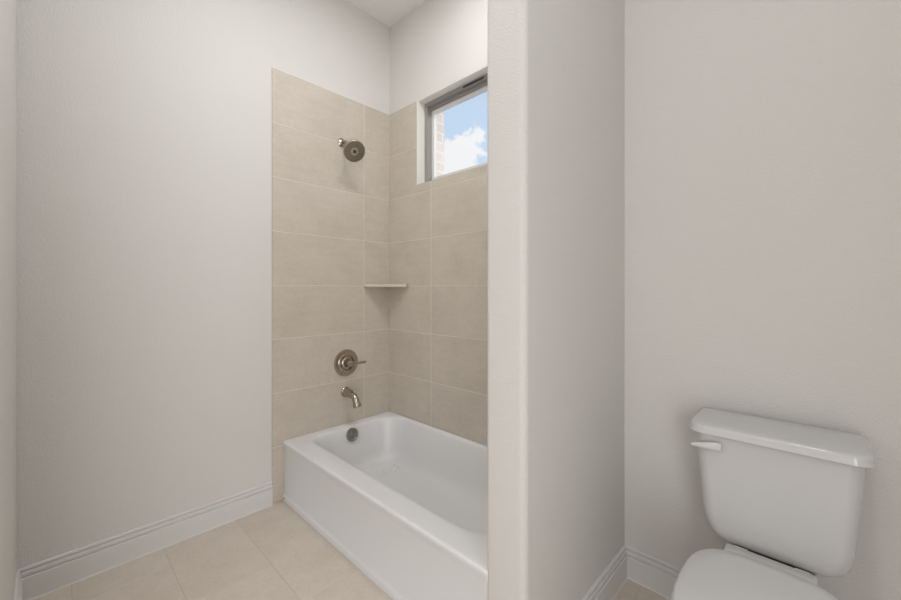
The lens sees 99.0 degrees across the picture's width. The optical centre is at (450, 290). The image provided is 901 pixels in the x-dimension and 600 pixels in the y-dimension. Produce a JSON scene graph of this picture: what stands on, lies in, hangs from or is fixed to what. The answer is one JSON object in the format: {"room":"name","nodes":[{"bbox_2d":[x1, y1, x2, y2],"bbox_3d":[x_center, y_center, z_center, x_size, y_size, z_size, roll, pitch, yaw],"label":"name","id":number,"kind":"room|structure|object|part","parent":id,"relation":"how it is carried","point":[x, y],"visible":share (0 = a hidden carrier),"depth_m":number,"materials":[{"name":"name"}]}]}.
{"room":"bathroom","nodes":[
{"label":"bathroom","id":0,"kind":"room"},
{"bbox_2d":[0,0,16,599],"bbox_3d":[-1.367,-0.345,1.107,0.966,3.100,0.120,0,0,44],"label":"wall","id":1,"kind":"structure","parent":0,"point":[8,8],"depth_m":1.19,"materials":[{"name":"white paint"}]},
{"bbox_2d":[13,570,22,599],"bbox_3d":[-1.327,1.141,1.164,0.946,0.129,0.019,0,0,44],"label":"baseboard","id":2,"kind":"structure","parent":1,"relation":"attached to","point":[18,591],"depth_m":1.42,"materials":[{"name":"white paint"}]},
{"bbox_2d":[17,0,388,568],"bbox_3d":[-1.762,-0.345,1.480,0.120,3.100,3.934,0,0,44],"label":"wall","id":3,"kind":"structure","parent":0,"point":[144,127],"depth_m":1.78,"materials":[{"name":"white paint"}]},
{"bbox_2d":[17,481,272,599],"bbox_3d":[-1.336,1.141,1.823,0.019,0.129,0.956,0,0,44],"label":"baseboard","id":4,"kind":"structure","parent":3,"relation":"attached to","point":[41,578],"depth_m":1.73,"materials":[{"name":"white paint"}]},
{"bbox_2d":[272,67,388,502],"bbox_3d":[-0.725,-0.033,2.468,0.008,2.471,0.818,0,0,44],"label":"tile wall","id":5,"kind":"structure","parent":3,"relation":"attached to","point":[330,212],"depth_m":2.40,"materials":[{"name":"tile"}]},
{"bbox_2d":[334,349,365,375],"bbox_3d":[-0.647,0.468,2.489,0.075,0.174,0.196,0,0,44],"label":"shower valve","id":6,"kind":"object","parent":3,"relation":"attached to","point":[346,361],"visible":1,"depth_m":2.48,"materials":[{"name":"silver metal"}]},
{"bbox_3d":[-0.610,0.468,2.498,0.034,0.045,0.131,0,0,44],"label":"lever handle","id":7,"kind":"part","parent":6,"relation":"part of","materials":[{"name":"silver metal"}]},
{"bbox_2d":[338,138,364,161],"bbox_3d":[-0.633,-0.896,2.415,0.198,0.178,0.135,0,0,44],"label":"shower","id":8,"kind":"object","parent":3,"relation":"attached to","point":[354,150],"visible":1,"depth_m":2.38,"materials":[{"name":"silver metal"}]},
{"bbox_2d":[341,387,361,408],"bbox_3d":[-0.625,0.681,2.445,0.169,0.116,0.067,0,0,44],"label":"tub spout","id":9,"kind":"object","parent":3,"relation":"attached to","point":[346,391],"visible":1,"depth_m":2.42,"materials":[{"name":"silver metal"}]},
{"bbox_2d":[33,500,668,599],"bbox_3d":[-0.563,1.255,0.342,3.426,0.100,3.954,0,0,44],"label":"floor","id":10,"kind":"structure","parent":0,"point":[269,553],"depth_m":1.65,"materials":[{"name":"tile"}]},
{"bbox_2d":[283,411,487,599],"bbox_3d":[-0.165,1.034,1.967,1.494,0.343,0.761,0,0,44],"label":"bathtub","id":11,"kind":"object","parent":10,"relation":"on","point":[404,500],"visible":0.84,"depth_m":1.89,"materials":[{"name":"white ceramic"}]},
{"bbox_3d":[-0.625,0.915,2.449,0.028,0.082,0.082,0,0,44],"label":"overflow plate","id":12,"kind":"part","parent":11,"relation":"part of","materials":[{"name":"grey metal"}]},
{"bbox_2d":[671,408,875,599],"bbox_3d":[0.831,0.816,1.017,0.422,0.778,0.730,0,0,44],"label":"toilet","id":13,"kind":"object","parent":10,"relation":"on","point":[787,496],"visible":1,"depth_m":1.10,"materials":[{"name":"white ceramic"}]},
{"bbox_3d":[0.824,0.493,1.238,0.081,0.027,0.023,0,0,44],"label":"flush lever","id":14,"kind":"part","parent":13,"relation":"part of","materials":[{"name":"white plastic"}]},
{"bbox_3d":[0.744,0.785,0.926,0.355,0.025,0.472,0,0,44],"label":"seat lid","id":15,"kind":"part","parent":13,"relation":"part of","materials":[{"name":"white plastic"}]},
{"bbox_3d":[1.011,0.634,1.204,0.390,0.346,0.195,0,0,44],"label":"tank","id":16,"kind":"part","parent":13,"relation":"part of","materials":[{"name":"white ceramic"}]},
{"bbox_3d":[1.007,0.444,1.200,0.422,0.034,0.222,0,0,44],"label":"tank lid","id":17,"kind":"part","parent":13,"relation":"part of","materials":[{"name":"white ceramic"}]},
{"bbox_2d":[345,0,424,27],"bbox_3d":[-0.563,-1.945,0.342,3.426,0.100,3.954,0,0,44],"label":"ceiling","id":18,"kind":"structure","parent":0,"point":[387,12],"depth_m":2.58,"materials":[{"name":"white paint"}]},
{"bbox_2d":[437,111,443,175],"bbox_3d":[0.591,-0.645,2.049,4.886,3.700,0.102,0,0,44],"label":"wall","id":19,"kind":"structure","parent":0,"point":[440,117],"depth_m":2.70,"materials":[{"name":"brick"}]},
{"bbox_2d":[488,0,627,599],"bbox_3d":[0.430,-0.345,1.403,0.162,3.100,0.768,0,0,44],"label":"wall","id":20,"kind":"structure","parent":0,"point":[556,68],"depth_m":1.21,"materials":[{"name":"white paint"}]},
{"bbox_2d":[389,0,900,599],"bbox_3d":[0.758,-0.345,1.718,3.186,3.100,0.140,0,0,44],"label":"wall","id":21,"kind":"structure","parent":0,"point":[763,137],"depth_m":1.34,"materials":[{"name":"white paint"}]},
{"bbox_2d":[364,284,407,286],"bbox_3d":[-0.438,-0.036,2.608,0.212,0.021,0.215,0,0,44],"label":"corner shelf","id":22,"kind":"object","parent":21,"relation":"attached to","point":[365,285],"visible":1,"depth_m":2.60,"materials":[{"name":"tile"}]},
{"bbox_2d":[389,100,487,445],"bbox_3d":[0.119,-0.181,2.274,1.478,2.173,0.074,0,0,44],"label":"tile wall","id":23,"kind":"structure","parent":21,"relation":"attached to","point":[438,228],"depth_m":2.43,"materials":[{"name":"tile"}]},
{"bbox_2d":[417,65,487,183],"bbox_3d":[0.134,-0.985,2.260,0.920,0.559,0.074,0,0,44],"label":"trim","id":24,"kind":"structure","parent":21,"relation":"attached to","point":[421,103],"depth_m":2.56,"materials":[{"name":"white paint"}]},
{"bbox_2d":[425,73,487,181],"bbox_3d":[0.179,-0.984,2.308,0.918,0.561,0.077,0,0,44],"label":"window","id":25,"kind":"structure","parent":21,"relation":"in","point":[478,86],"depth_m":2.54,"materials":[{"name":"grey plastic"}]},
{"bbox_2d":[625,544,680,599],"bbox_3d":[1.293,1.141,1.094,1.549,0.129,0.019,0,0,44],"label":"baseboard","id":26,"kind":"structure","parent":21,"relation":"attached to","point":[659,576],"depth_m":1.55,"materials":[{"name":"white paint"}]}
]}

